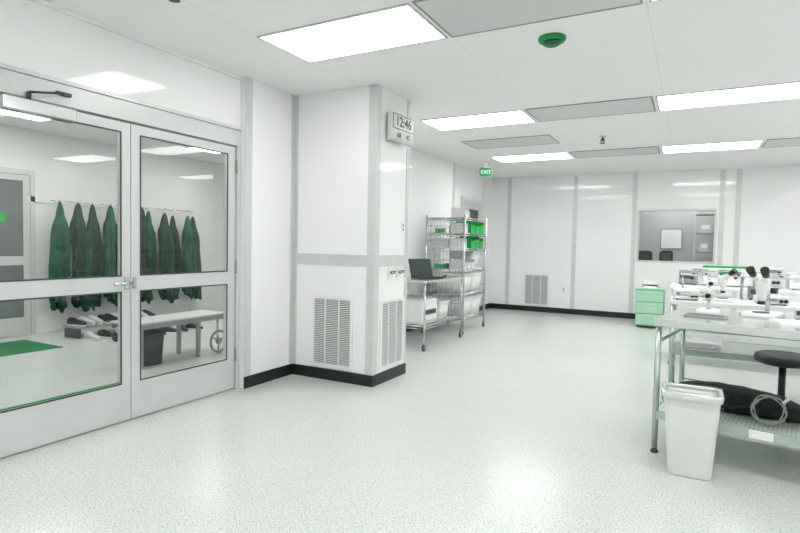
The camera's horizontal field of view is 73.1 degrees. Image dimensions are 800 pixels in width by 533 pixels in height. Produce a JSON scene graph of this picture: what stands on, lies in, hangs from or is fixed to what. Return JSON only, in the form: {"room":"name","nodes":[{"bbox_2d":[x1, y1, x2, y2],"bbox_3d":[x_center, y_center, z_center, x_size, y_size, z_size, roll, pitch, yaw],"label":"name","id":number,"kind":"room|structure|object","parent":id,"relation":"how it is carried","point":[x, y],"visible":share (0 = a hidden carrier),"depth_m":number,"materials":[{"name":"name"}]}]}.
{"room":"clean room","nodes":[
{"label":"clean room","id":0,"kind":"room"},
{"bbox_2d":[0,124,223,337],"bbox_3d":[-5.648,-0.418,6.047,0.100,2.740,10.500,2,3,28],"label":"wall","id":1,"kind":"structure","parent":0,"point":[65,167],"depth_m":8.12,"materials":[{"name":"paint"}]},
{"bbox_2d":[0,167,35,337],"bbox_3d":[-5.161,-0.169,6.798,0.064,2.200,1.090,2,3,28],"label":"door","id":2,"kind":"structure","parent":1,"relation":"in","point":[17,214],"depth_m":7.08,"materials":[{"name":"metal"}]},
{"bbox_2d":[28,196,197,213],"bbox_3d":[-4.150,-0.934,8.349,0.318,0.080,2.800,2,3,28],"label":"rail","id":3,"kind":"object","parent":1,"relation":"attached to","point":[37,199],"visible":0.8,"depth_m":8.00,"materials":[{"name":"white plastic"}]},
{"bbox_2d":[48,202,71,313],"bbox_3d":[-4.634,-0.112,7.351,0.244,1.538,0.263,2,3,28],"label":"gown","id":4,"kind":"object","parent":3,"relation":"hanging from","point":[60,236],"visible":0.9,"depth_m":7.31,"materials":[{"name":"green fabric"}]},
{"bbox_2d":[70,203,92,311],"bbox_3d":[-4.451,-0.116,7.541,0.243,1.539,0.288,2,3,28],"label":"gown","id":5,"kind":"object","parent":3,"relation":"hanging from","point":[81,244],"visible":0.91,"depth_m":7.48,"materials":[{"name":"green fabric"}]},
{"bbox_2d":[86,204,103,311],"bbox_3d":[-4.417,-0.126,7.798,0.262,1.540,0.243,0,3,-24],"label":"gown","id":6,"kind":"object","parent":3,"relation":"hanging from","point":[96,268],"visible":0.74,"depth_m":7.76,"materials":[{"name":"green fabric"}]},
{"bbox_2d":[103,205,117,306],"bbox_3d":[-4.247,-0.135,7.965,0.251,1.527,0.290,2,3,28],"label":"gown","id":7,"kind":"object","parent":3,"relation":"hanging from","point":[110,243],"visible":0.77,"depth_m":7.87,"materials":[{"name":"green fabric"}]},
{"bbox_2d":[141,208,150,298],"bbox_3d":[-4.008,-0.144,8.333,0.247,1.530,0.307,2,3,28],"label":"gown","id":8,"kind":"object","parent":3,"relation":"hanging from","point":[145,253],"visible":0.41,"depth_m":8.33,"materials":[{"name":"green fabric"}]},
{"bbox_2d":[141,211,156,303],"bbox_3d":[-4.007,-0.135,8.580,0.244,1.506,0.241,3,3,34],"label":"gown","id":9,"kind":"object","parent":3,"relation":"hanging from","point":[152,243],"visible":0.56,"depth_m":8.59,"materials":[{"name":"green fabric"}]},
{"bbox_2d":[157,213,175,302],"bbox_3d":[-3.784,-0.126,8.768,0.244,1.480,0.291,3,3,43],"label":"gown","id":10,"kind":"object","parent":3,"relation":"hanging from","point":[165,241],"visible":0.88,"depth_m":8.70,"materials":[{"name":"green fabric"}]},
{"bbox_2d":[166,216,181,303],"bbox_3d":[-3.767,-0.119,8.978,0.245,1.451,0.274,3,3,43],"label":"gown","id":11,"kind":"object","parent":3,"relation":"hanging from","point":[177,265],"visible":0.5,"depth_m":8.94,"materials":[{"name":"green fabric"}]},
{"bbox_2d":[181,216,195,299],"bbox_3d":[-3.589,-0.132,9.165,0.251,1.444,0.260,2,3,31],"label":"gown","id":12,"kind":"object","parent":3,"relation":"hanging from","point":[188,252],"visible":0.88,"depth_m":9.08,"materials":[{"name":"green fabric"}]},
{"bbox_2d":[190,216,201,299],"bbox_3d":[-3.580,-0.137,9.369,0.250,1.455,0.287,3,3,31],"label":"gown","id":13,"kind":"object","parent":3,"relation":"hanging from","point":[196,241],"visible":0.44,"depth_m":9.35,"materials":[{"name":"green fabric"}]},
{"bbox_2d":[0,0,291,388],"bbox_3d":[-2.743,-0.211,2.383,0.180,2.740,6.800,2,3,28],"label":"wall","id":14,"kind":"structure","parent":0,"point":[35,37],"depth_m":4.54,"materials":[{"name":"white paint"}]},
{"bbox_2d":[0,91,132,457],"bbox_3d":[-2.135,0.013,3.397,0.166,2.208,1.014,2,3,28],"label":"door","id":15,"kind":"structure","parent":14,"relation":"in","point":[26,426],"depth_m":3.55,"materials":[{"name":"metal"}]},
{"bbox_2d":[0,68,240,388],"bbox_3d":[-1.973,-0.022,3.878,0.132,2.270,2.112,2,3,28],"label":"door frame","id":16,"kind":"structure","parent":14,"relation":"attached to","point":[11,83],"depth_m":3.88,"materials":[{"name":"metal"}]},
{"bbox_2d":[0,63,241,130],"bbox_3d":[-2.848,-1.117,2.033,0.020,0.025,6.132,2,3,28],"label":"trim","id":17,"kind":"structure","parent":14,"relation":"attached to","point":[2,65],"depth_m":3.64,"materials":[{"name":"metal"}]},
{"bbox_2d":[29,0,240,79],"bbox_3d":[-2.845,-1.557,2.010,0.015,0.025,6.120,2,3,28],"label":"trim","id":18,"kind":"structure","parent":14,"relation":"attached to","point":[40,2],"depth_m":3.76,"materials":[{"name":"grey metal"}]},
{"bbox_2d":[130,124,237,417],"bbox_3d":[-1.696,0.032,4.317,0.067,2.113,1.008,2,3,28],"label":"door","id":19,"kind":"structure","parent":14,"relation":"in","point":[154,393],"depth_m":4.23,"materials":[{"name":"metal"}]},
{"bbox_2d":[244,76,252,376],"bbox_3d":[-1.343,-0.335,4.778,0.006,2.635,0.080,2,3,28],"label":"trim","id":20,"kind":"structure","parent":14,"relation":"attached to","point":[249,81],"depth_m":4.77,"materials":[{"name":"metal"}]},
{"bbox_2d":[243,364,291,388],"bbox_3d":[-1.231,1.026,5.085,0.012,0.105,0.653,2,3,28],"label":"baseboard","id":21,"kind":"structure","parent":14,"relation":"attached to","point":[272,374],"depth_m":5.05,"materials":[{"name":"black rubber"}]},
{"bbox_2d":[289,94,294,363],"bbox_3d":[-1.058,-0.351,5.306,0.006,2.635,0.050,2,3,28],"label":"trim","id":22,"kind":"structure","parent":14,"relation":"attached to","point":[293,96],"depth_m":5.30,"materials":[{"name":"metal"}]},
{"bbox_2d":[292,95,298,363],"bbox_3d":[-1.026,-0.351,5.313,0.044,2.635,0.006,2,3,28],"label":"trim","id":23,"kind":"structure","parent":14,"relation":"attached to","point":[296,96],"depth_m":5.31,"materials":[{"name":"metal"}]},
{"bbox_2d":[297,253,366,266],"bbox_3d":[-0.657,-0.065,5.123,0.805,0.105,0.006,2,3,28],"label":"trim","id":24,"kind":"structure","parent":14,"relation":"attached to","point":[302,258],"depth_m":5.11,"materials":[{"name":"metal"}]},
{"bbox_2d":[296,85,407,373],"bbox_3d":[-0.656,-0.298,5.483,1.310,2.740,0.640,2,3,28],"label":"wall pillar","id":25,"kind":"structure","parent":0,"point":[334,124],"depth_m":5.10,"materials":[{"name":"white paint"}]},
{"bbox_2d":[311,295,353,370],"bbox_3d":[-0.648,0.623,5.135,0.470,0.680,0.014,2,3,28],"label":"wall grille","id":26,"kind":"object","parent":25,"relation":"attached to","point":[332,316],"visible":1,"depth_m":5.13,"materials":[{"name":"white metal"}]},
{"bbox_2d":[292,363,405,386],"bbox_3d":[-0.512,1.026,5.439,0.942,0.105,0.652,2,3,28],"label":"baseboard","id":27,"kind":"structure","parent":25,"relation":"attached to","point":[297,369],"depth_m":5.15,"materials":[{"name":"black rubber"}]},
{"bbox_2d":[365,84,376,375],"bbox_3d":[-0.265,-0.319,4.904,0.075,2.635,0.006,2,3,28],"label":"trim","id":28,"kind":"structure","parent":25,"relation":"attached to","point":[373,88],"depth_m":4.90,"materials":[{"name":"metal"}]},
{"bbox_2d":[372,84,381,375],"bbox_3d":[-0.210,-0.319,4.920,0.006,2.635,0.086,2,3,28],"label":"trim","id":29,"kind":"structure","parent":25,"relation":"attached to","point":[379,87],"depth_m":4.91,"materials":[{"name":"metal"}]},
{"bbox_2d":[379,297,403,370],"bbox_3d":[-0.077,0.640,5.233,0.014,0.660,0.460,2,3,28],"label":"wall grille","id":30,"kind":"object","parent":25,"relation":"attached to","point":[391,332],"visible":1,"depth_m":5.22,"materials":[{"name":"white metal"}]},
{"bbox_2d":[379,255,404,266],"bbox_3d":[-0.074,-0.057,5.193,0.006,0.105,0.510,2,3,28],"label":"trim","id":31,"kind":"structure","parent":25,"relation":"attached to","point":[384,260],"depth_m":5.17,"materials":[{"name":"metal"}]},
{"bbox_2d":[387,111,413,146],"bbox_3d":[0.000,-1.302,5.131,0.090,0.260,0.400,3,3,32],"label":"digital clock","id":32,"kind":"object","parent":25,"relation":"attached to","point":[400,128],"visible":1,"depth_m":5.06,"materials":[{"name":"grey plastic"}]},
{"bbox_2d":[402,100,409,363],"bbox_3d":[0.064,-0.334,5.428,0.006,2.635,0.050,2,3,28],"label":"trim","id":33,"kind":"structure","parent":25,"relation":"attached to","point":[408,105],"depth_m":5.43,"materials":[{"name":"metal"}]},
{"bbox_2d":[0,308,799,532],"bbox_3d":[0.679,1.120,6.204,11.400,0.100,17.100,2,3,28],"label":"floor","id":34,"kind":"structure","parent":0,"point":[523,421],"depth_m":3.42,"materials":[{"name":"plastic"}]},
{"bbox_2d":[0,340,61,356],"bbox_3d":[-4.604,0.960,6.299,0.840,0.008,0.840,2,3,28],"label":"floor mat","id":35,"kind":"object","parent":34,"relation":"on","point":[20,346],"visible":1,"depth_m":6.39,"materials":[{"name":"green rubber"}]},
{"bbox_2d":[62,323,110,338],"bbox_3d":[-4.011,0.845,7.646,0.340,0.150,1.320,2,3,28],"label":"shoe shelf","id":36,"kind":"object","parent":34,"relation":"on","point":[70,331],"visible":0.48,"depth_m":7.09,"materials":[{"name":"grey plastic"}]},
{"bbox_2d":[67,317,86,326],"bbox_3d":[-4.266,0.728,7.121,0.280,0.114,0.092,2,2,11],"label":"shoe","id":37,"kind":"object","parent":36,"relation":"on","point":[71,321],"visible":1,"depth_m":7.09,"materials":[{"name":"black fabric"}]},
{"bbox_2d":[84,331,100,341],"bbox_3d":[-3.950,0.893,6.933,0.280,0.114,0.092,2,3,26],"label":"shoe","id":38,"kind":"object","parent":34,"relation":"on","point":[88,335],"visible":1,"depth_m":6.90,"materials":[{"name":"white fabric"}]},
{"bbox_2d":[143,329,165,366],"bbox_3d":[-2.656,0.855,5.688,0.276,0.343,0.256,2,3,28],"label":"storage bin","id":39,"kind":"object","parent":34,"relation":"on","point":[153,339],"visible":0.71,"depth_m":5.62,"materials":[{"name":"black plastic"}]},
{"bbox_2d":[109,310,223,369],"bbox_3d":[-2.499,0.782,5.973,0.400,0.470,1.255,2,3,28],"label":"bench","id":40,"kind":"object","parent":34,"relation":"on","point":[174,319],"visible":0.73,"depth_m":6.04,"materials":[{"name":"grey plastic"}]},
{"bbox_2d":[406,275,463,351],"bbox_3d":[0.321,0.583,7.290,0.660,0.869,1.289,2,3,28],"label":"utility cart","id":41,"kind":"object","parent":34,"relation":"on","point":[448,278],"visible":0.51,"depth_m":6.94,"materials":[{"name":"silver metal"}]},
{"bbox_2d":[406,295,437,324],"bbox_3d":[0.215,0.555,7.028,0.480,0.330,0.440,2,3,28],"label":"printer","id":42,"kind":"object","parent":41,"relation":"on","point":[414,304],"visible":0.8,"depth_m":6.83,"materials":[{"name":"white plastic"}]},
{"bbox_2d":[408,259,443,278],"bbox_3d":[0.346,0.028,7.178,0.360,0.249,0.329,0,3,-34],"label":"laptop","id":43,"kind":"object","parent":41,"relation":"on","point":[419,268],"visible":1,"depth_m":7.25,"materials":[{"name":"black plastic"}]},
{"bbox_2d":[406,315,460,329],"bbox_3d":[0.318,0.733,7.296,0.609,0.040,1.204,2,3,28],"label":"wire shelf","id":44,"kind":"object","parent":41,"relation":"attached to","point":[448,316],"depth_m":7.02,"materials":[{"name":"silver metal"}]},
{"bbox_2d":[407,275,463,282],"bbox_3d":[0.329,0.163,7.273,0.660,0.030,1.260,2,3,28],"label":"countertop","id":45,"kind":"structure","parent":41,"relation":"on","point":[410,280],"depth_m":6.91,"materials":[{"name":"white laminate"}]},
{"bbox_2d":[437,299,449,318],"bbox_3d":[0.466,0.585,7.496,0.376,0.243,0.336,2,3,28],"label":"storage bin","id":46,"kind":"object","parent":41,"relation":"on","point":[442,304],"visible":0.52,"depth_m":7.37,"materials":[{"name":"white plastic"}]},
{"bbox_2d":[425,215,486,333],"bbox_3d":[0.881,0.099,8.485,0.656,1.759,1.009,2,3,28],"label":"wire shelving rack","id":47,"kind":"object","parent":34,"relation":"on","point":[464,219],"visible":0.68,"depth_m":8.18,"materials":[{"name":"silver metal"}]},
{"bbox_2d":[434,295,471,317],"bbox_3d":[0.811,0.610,8.288,0.496,0.303,0.416,2,3,28],"label":"storage bin","id":48,"kind":"object","parent":47,"relation":"on","point":[467,300],"visible":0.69,"depth_m":8.12,"materials":[{"name":"white plastic"}]},
{"bbox_2d":[434,272,472,293],"bbox_3d":[0.818,0.250,8.273,0.496,0.303,0.416,2,3,28],"label":"storage bin","id":49,"kind":"object","parent":47,"relation":"on","point":[452,290],"visible":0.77,"depth_m":8.12,"materials":[{"name":"white plastic"}]},
{"bbox_2d":[450,259,466,269],"bbox_3d":[0.874,-0.034,8.098,0.219,0.150,0.144,2,3,28],"label":"bin","id":50,"kind":"object","parent":47,"relation":"on","point":[456,262],"visible":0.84,"depth_m":8.04,"materials":[{"name":"white plastic"}]},
{"bbox_2d":[450,238,466,248],"bbox_3d":[0.870,-0.343,8.068,0.219,0.150,0.144,2,3,28],"label":"bin","id":51,"kind":"object","parent":47,"relation":"on","point":[453,244],"visible":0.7,"depth_m":8.01,"materials":[{"name":"grey plastic"}]},
{"bbox_2d":[451,207,468,217],"bbox_3d":[0.898,-0.804,8.084,0.219,0.150,0.144,2,3,28],"label":"bin","id":52,"kind":"object","parent":47,"relation":"on","point":[457,211],"visible":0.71,"depth_m":8.03,"materials":[{"name":"white plastic"}]},
{"bbox_2d":[446,294,481,314],"bbox_3d":[1.020,0.598,8.675,0.496,0.303,0.416,2,3,28],"label":"storage bin","id":53,"kind":"object","parent":47,"relation":"on","point":[475,300],"visible":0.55,"depth_m":8.52,"materials":[{"name":"white plastic"}]},
{"bbox_2d":[450,251,480,267],"bbox_3d":[1.044,-0.114,8.686,0.436,0.267,0.366,2,3,28],"label":"storage bin","id":54,"kind":"object","parent":47,"relation":"on","point":[475,255],"visible":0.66,"depth_m":8.55,"materials":[{"name":"white plastic"}]},
{"bbox_2d":[456,271,481,291],"bbox_3d":[1.027,0.238,8.661,0.496,0.303,0.416,2,3,28],"label":"storage bin","id":55,"kind":"object","parent":47,"relation":"on","point":[476,277],"visible":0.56,"depth_m":8.50,"materials":[{"name":"white plastic"}]},
{"bbox_2d":[635,286,665,326],"bbox_3d":[4.250,0.687,9.171,0.440,0.660,0.546,2,3,28],"label":"base cabinet","id":56,"kind":"object","parent":34,"relation":"on","point":[650,302],"visible":0.84,"depth_m":8.95,"materials":[{"name":"green metal"}]},
{"bbox_2d":[642,280,658,288],"bbox_3d":[4.239,0.298,9.123,0.240,0.120,0.300,2,3,28],"label":"tray","id":57,"kind":"object","parent":56,"relation":"on","point":[646,283],"visible":1,"depth_m":9.17,"materials":[{"name":"white plastic"}]},
{"bbox_2d":[659,251,672,260],"bbox_3d":[5.672,0.296,11.664,0.524,1.269,0.549,2,2,19],"label":"office chair","id":58,"kind":"object","parent":34,"relation":"on","point":[663,255],"visible":0.15,"depth_m":11.40,"materials":[{"name":"black fabric"}]},
{"bbox_2d":[661,381,723,480],"bbox_3d":[1.708,0.962,3.172,0.318,0.505,0.255,2,3,28],"label":"waste bin","id":59,"kind":"object","parent":34,"relation":"on","point":[692,412],"visible":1,"depth_m":3.09,"materials":[{"name":"white plastic"}]},
{"bbox_2d":[693,211,714,261],"bbox_3d":[6.658,-0.154,11.407,0.836,2.250,0.440,2,3,28],"label":"shelving","id":60,"kind":"object","parent":34,"relation":"on","point":[696,214],"visible":0.12,"depth_m":11.38,"materials":[{"name":"grey metal"}]},
{"bbox_2d":[699,223,712,232],"bbox_3d":[6.495,-0.812,11.474,0.250,0.200,0.242,2,3,28],"label":"carton","id":61,"kind":"object","parent":60,"relation":"on","point":[703,227],"visible":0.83,"depth_m":11.37,"materials":[{"name":"white cardboard"}]},
{"bbox_2d":[650,308,799,452],"bbox_3d":[2.554,0.791,3.264,1.740,0.870,0.840,3,3,38],"label":"work table","id":62,"kind":"object","parent":34,"relation":"on","point":[785,433],"depth_m":3.29,"materials":[{"name":"silver metal"}]},
{"bbox_2d":[680,286,731,314],"bbox_3d":[2.153,0.231,3.805,0.320,0.190,0.180,3,3,38],"label":"boom stand","id":63,"kind":"object","parent":62,"relation":"on","point":[708,295],"visible":0.98,"depth_m":3.77,"materials":[{"name":"white metal"}]},
{"bbox_2d":[684,313,727,319],"bbox_3d":[2.016,0.327,3.560,0.240,0.014,0.140,3,3,38],"label":"tablet","id":64,"kind":"object","parent":62,"relation":"on","point":[709,316],"visible":1,"depth_m":3.53,"materials":[{"name":"grey plastic"}]},
{"bbox_2d":[687,313,724,317],"bbox_3d":[2.017,0.321,3.559,0.210,0.002,0.110,3,3,38],"label":"tray","id":65,"kind":"object","parent":64,"relation":"on","point":[688,314],"depth_m":3.54,"materials":[{"name":"grey plastic"}]},
{"bbox_2d":[659,401,799,437],"bbox_3d":[2.550,0.959,3.271,1.700,0.006,0.800,3,3,38],"label":"shelf","id":66,"kind":"object","parent":62,"relation":"attached to","point":[728,420],"depth_m":3.22,"materials":[{"name":"metal"}]},
{"bbox_2d":[679,378,799,422],"bbox_3d":[2.181,0.855,3.530,0.760,0.162,0.330,3,3,38],"label":"bag","id":67,"kind":"object","parent":62,"relation":"on","point":[737,399],"visible":0.55,"depth_m":3.38,"materials":[{"name":"black fabric"}]},
{"bbox_2d":[741,266,784,318],"bbox_3d":[2.436,0.168,3.625,0.290,0.342,0.200,-1,3,-40],"label":"microscope","id":68,"kind":"object","parent":62,"relation":"on","point":[763,288],"visible":0.98,"depth_m":3.59,"materials":[{"name":"white plastic"}]},
{"bbox_2d":[769,319,799,325],"bbox_3d":[2.432,0.345,3.317,0.225,0.014,0.205,2,2,16],"label":"paper stack","id":69,"kind":"object","parent":62,"relation":"on","point":[778,321],"visible":1,"depth_m":3.31,"materials":[{"name":"white paper"}]},
{"bbox_2d":[668,296,799,382],"bbox_3d":[3.275,0.750,4.621,1.740,0.870,0.720,2,3,28],"label":"work table","id":70,"kind":"object","parent":34,"relation":"on","point":[739,351],"visible":0.57,"depth_m":4.65,"materials":[{"name":"white plastic"}]},
{"bbox_2d":[672,288,699,300],"bbox_3d":[2.545,0.247,4.807,0.200,0.090,0.240,2,3,23],"label":"instrument","id":71,"kind":"object","parent":70,"relation":"on","point":[675,291],"visible":0.87,"depth_m":4.73,"materials":[{"name":"white plastic"}]},
{"bbox_2d":[675,335,721,349],"bbox_3d":[2.646,0.677,4.799,0.356,0.073,0.276,2,3,28],"label":"tub","id":72,"kind":"object","parent":70,"relation":"on","point":[708,343],"visible":0.85,"depth_m":4.72,"materials":[{"name":"white plastic"}]},
{"bbox_2d":[703,268,737,301],"bbox_3d":[2.792,0.156,4.699,0.247,0.290,0.170,3,3,43],"label":"microscope","id":73,"kind":"object","parent":70,"relation":"on","point":[722,280],"visible":0.9,"depth_m":4.67,"materials":[{"name":"white plastic"}]},
{"bbox_2d":[674,338,799,354],"bbox_3d":[3.275,0.738,4.621,1.700,0.006,0.680,2,3,28],"label":"shelf","id":74,"kind":"object","parent":70,"relation":"attached to","point":[727,347],"depth_m":4.73,"materials":[{"name":"white"}]},
{"bbox_2d":[681,270,799,299],"bbox_3d":[3.136,0.171,4.952,1.000,0.254,0.200,2,3,28],"label":"bench riser","id":75,"kind":"object","parent":70,"relation":"on","point":[742,277],"visible":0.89,"depth_m":4.92,"materials":[{"name":"grey plastic"}]},
{"bbox_2d":[753,295,789,305],"bbox_3d":[3.090,0.281,4.491,0.220,0.070,0.200,2,2,20],"label":"instrument","id":76,"kind":"object","parent":70,"relation":"on","point":[774,299],"visible":0.76,"depth_m":4.41,"materials":[{"name":"white plastic"}]},
{"bbox_2d":[668,282,799,363],"bbox_3d":[4.111,0.693,6.044,1.960,0.900,0.760,2,3,28],"label":"work table","id":77,"kind":"object","parent":34,"relation":"on","point":[783,290],"visible":0.35,"depth_m":6.11,"materials":[{"name":"white plastic"}]},
{"bbox_2d":[679,270,697,284],"bbox_3d":[3.474,0.131,6.507,0.200,0.160,0.280,2,3,28],"label":"instrument","id":78,"kind":"object","parent":77,"relation":"on","point":[687,279],"visible":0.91,"depth_m":6.40,"materials":[{"name":"grey plastic"}]},
{"bbox_2d":[702,265,749,286],"bbox_3d":[3.796,0.110,6.300,0.466,0.230,0.323,2,3,28],"label":"instrument","id":79,"kind":"object","parent":77,"relation":"on","point":[732,281],"visible":0.37,"depth_m":6.17,"materials":[{"name":"white plastic"}]},
{"bbox_2d":[676,331,799,347],"bbox_3d":[4.108,0.845,6.050,1.920,0.006,0.720,2,3,28],"label":"shelf","id":80,"kind":"object","parent":77,"relation":"attached to","point":[724,337],"depth_m":6.20,"materials":[{"name":"metal"}]},
{"bbox_2d":[785,272,799,289],"bbox_3d":[4.440,0.164,5.896,0.340,0.180,0.320,2,3,28],"label":"instrument","id":81,"kind":"object","parent":77,"relation":"on","point":[791,284],"visible":0.91,"depth_m":5.84,"materials":[{"name":"white plastic"}]},
{"bbox_2d":[753,350,799,397],"bbox_3d":[2.903,0.929,4.111,0.442,0.540,0.456,2,3,28],"label":"stool","id":82,"kind":"object","parent":34,"relation":"on","point":[783,360],"visible":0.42,"depth_m":4.05,"materials":[{"name":"black plastic"}]},
{"bbox_2d":[0,0,799,177],"bbox_3d":[0.734,-1.717,6.087,11.400,0.100,17.100,2,3,28],"label":"ceiling","id":83,"kind":"structure","parent":0,"point":[663,47],"depth_m":4.37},
{"bbox_2d":[0,109,50,121],"bbox_3d":[-4.031,-1.755,6.100,1.190,0.010,0.585,2,3,28],"label":"recessed light","id":84,"kind":"object","parent":83,"relation":"in","point":[5,112],"visible":0.29,"depth_m":6.37,"materials":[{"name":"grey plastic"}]},
{"bbox_2d":[257,3,447,62],"bbox_3d":[-0.333,-1.586,3.735,1.190,0.010,0.585,2,3,28],"label":"recessed light","id":85,"kind":"object","parent":83,"relation":"in","point":[400,25],"visible":1,"depth_m":3.68,"materials":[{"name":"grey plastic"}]},
{"bbox_2d":[420,110,536,130],"bbox_3d":[0.892,-1.663,6.174,1.190,0.010,0.585,2,3,28],"label":"recessed light","id":86,"kind":"object","parent":83,"relation":"in","point":[515,116],"visible":1,"depth_m":6.14,"materials":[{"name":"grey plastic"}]},
{"bbox_2d":[479,162,491,176],"bbox_3d":[1.470,-1.658,9.270,0.220,0.250,0.030,1,2,-6],"label":"exit sign","id":87,"kind":"object","parent":83,"relation":"attached to","point":[485,171],"visible":1,"depth_m":9.26,"materials":[{"name":"green plastic"}]},
{"bbox_2d":[461,135,558,148],"bbox_3d":[1.512,-1.702,7.407,1.200,0.008,0.600,2,3,28],"label":"ceiling vent","id":88,"kind":"object","parent":83,"relation":"in","point":[539,139],"visible":1,"depth_m":7.38,"materials":[{"name":"grey metal"}]},
{"bbox_2d":[412,0,642,37],"bbox_3d":[0.741,-1.543,3.157,1.200,0.008,0.600,2,3,28],"label":"ceiling vent","id":89,"kind":"object","parent":83,"relation":"in","point":[457,18],"visible":1,"depth_m":3.27,"materials":[{"name":"grey plastic"}]},
{"bbox_2d":[491,152,573,162],"bbox_3d":[2.114,-1.740,8.627,1.190,0.010,0.585,2,3,28],"label":"recessed light","id":90,"kind":"object","parent":83,"relation":"in","point":[561,155],"visible":1,"depth_m":8.60,"materials":[{"name":"white plastic"}]},
{"bbox_2d":[538,32,565,47],"bbox_3d":[1.038,-1.534,3.689,0.184,0.057,0.184,2,3,28],"label":"smoke detector","id":91,"kind":"object","parent":83,"relation":"attached to","point":[549,40],"visible":1,"depth_m":3.64,"materials":[{"name":"green plastic"}]},
{"bbox_2d":[525,96,655,121],"bbox_3d":[1.970,-1.619,5.594,1.200,0.008,0.600,2,3,28],"label":"ceiling vent","id":92,"kind":"object","parent":83,"relation":"in","point":[640,104],"visible":1,"depth_m":5.56,"materials":[{"name":"grey metal"}]},
{"bbox_2d":[569,146,659,157],"bbox_3d":[3.196,-1.696,8.045,1.200,0.008,0.600,2,3,28],"label":"ceiling vent","id":93,"kind":"object","parent":83,"relation":"in","point":[639,150],"visible":1,"depth_m":8.02,"materials":[{"name":"grey metal"}]},
{"bbox_2d":[661,140,763,152],"bbox_3d":[4.279,-1.650,7.462,1.190,0.010,0.585,2,3,28],"label":"recessed light","id":94,"kind":"object","parent":83,"relation":"in","point":[753,143],"visible":1,"depth_m":7.42,"materials":[{"name":"white plastic"}]},
{"bbox_2d":[656,81,799,110],"bbox_3d":[3.048,-1.573,5.014,1.190,0.010,0.585,2,3,28],"label":"recessed light","id":95,"kind":"object","parent":83,"relation":"in","point":[788,90],"visible":1,"depth_m":4.99,"materials":[{"name":"white plastic"}]},
{"bbox_2d":[762,137,799,147],"bbox_3d":[5.361,-1.606,6.879,1.200,0.008,0.600,2,3,28],"label":"ceiling vent","id":96,"kind":"object","parent":83,"relation":"in","point":[783,142],"visible":1,"depth_m":7.06,"materials":[{"name":"grey metal"}]},
{"bbox_2d":[407,148,492,323],"bbox_3d":[0.423,-0.410,8.734,0.120,2.740,6.110,2,3,28],"label":"wall","id":97,"kind":"structure","parent":0,"point":[430,177],"depth_m":8.84,"materials":[{"name":"white paint"}]},
{"bbox_2d":[460,196,481,293],"bbox_3d":[1.367,-0.186,10.311,0.064,2.200,1.070,2,3,28],"label":"door","id":98,"kind":"structure","parent":97,"relation":"in","point":[475,207],"depth_m":10.40,"materials":[{"name":"metal"}]},
{"bbox_2d":[480,177,484,305],"bbox_3d":[1.668,-0.528,10.905,0.006,2.635,0.080,2,3,28],"label":"trim","id":99,"kind":"structure","parent":97,"relation":"attached to","point":[483,177],"depth_m":10.89,"materials":[{"name":"metal"}]},
{"bbox_2d":[490,167,799,316],"bbox_3d":[4.946,-0.368,9.835,7.040,2.740,0.120,2,3,28],"label":"wall","id":100,"kind":"structure","parent":0,"point":[541,207],"depth_m":10.24,"materials":[{"name":"white paint"}]},
{"bbox_2d":[505,179,511,303],"bbox_3d":[2.251,-0.529,11.213,0.080,2.635,0.006,2,3,28],"label":"trim","id":101,"kind":"structure","parent":100,"relation":"attached to","point":[509,180],"depth_m":11.21,"materials":[{"name":"metal"}]},
{"bbox_2d":[524,273,548,305],"bbox_3d":[2.767,0.470,10.960,0.500,0.640,0.014,2,3,28],"label":"air vent","id":102,"kind":"object","parent":100,"relation":"in","point":[536,286],"visible":1,"depth_m":10.96,"materials":[{"name":"white metal"}]},
{"bbox_2d":[490,303,634,318],"bbox_3d":[4.942,0.952,9.803,6.920,0.105,0.012,2,3,28],"label":"baseboard","id":103,"kind":"structure","parent":100,"relation":"attached to","point":[492,305],"depth_m":10.70,"materials":[{"name":"black rubber"}]},
{"bbox_2d":[570,176,577,308],"bbox_3d":[3.412,-0.481,10.588,0.080,2.635,0.006,2,3,28],"label":"trim","id":104,"kind":"structure","parent":100,"relation":"attached to","point":[575,194],"depth_m":10.58,"materials":[{"name":"metal"}]},
{"bbox_2d":[628,173,637,312],"bbox_3d":[4.354,-0.442,10.081,0.080,2.635,0.006,2,3,28],"label":"trim","id":105,"kind":"structure","parent":100,"relation":"attached to","point":[635,175],"depth_m":10.08,"materials":[{"name":"metal"}]},
{"bbox_2d":[493,165,799,178],"bbox_3d":[4.993,-1.717,9.685,6.914,0.030,0.014,2,3,28],"label":"trim","id":106,"kind":"structure","parent":100,"relation":"attached to","point":[780,165],"depth_m":9.86,"materials":[{"name":"grey metal"}]},
{"bbox_2d":[636,209,716,263],"bbox_3d":[4.997,-0.551,9.800,1.270,0.970,0.142,2,3,28],"label":"window","id":107,"kind":"structure","parent":100,"relation":"in","point":[643,210],"depth_m":9.75,"materials":[{"name":"metal"}]},
{"bbox_2d":[715,170,725,308],"bbox_3d":[5.586,-0.391,9.417,0.080,2.635,0.006,2,3,28],"label":"trim","id":108,"kind":"structure","parent":100,"relation":"attached to","point":[723,172],"depth_m":9.40,"materials":[{"name":"metal"}]},
{"bbox_2d":[731,169,742,311],"bbox_3d":[5.797,-0.382,9.304,0.080,2.635,0.006,2,3,28],"label":"trim","id":109,"kind":"structure","parent":100,"relation":"attached to","point":[739,171],"depth_m":9.29,"materials":[{"name":"metal"}]},
{"bbox_2d":[639,211,714,261],"bbox_3d":[6.935,-0.427,12.216,5.800,2.740,0.100,2,3,28],"label":"wall","id":110,"kind":"structure","parent":0,"point":[651,223],"depth_m":12.43,"materials":[{"name":"paint"}]},
{"bbox_2d":[660,229,682,248],"bbox_3d":[6.274,-0.641,12.492,0.450,0.470,0.030,2,3,28],"label":"whiteboard","id":111,"kind":"object","parent":110,"relation":"attached to","point":[669,238],"visible":1,"depth_m":12.49,"materials":[{"name":"white plastic"}]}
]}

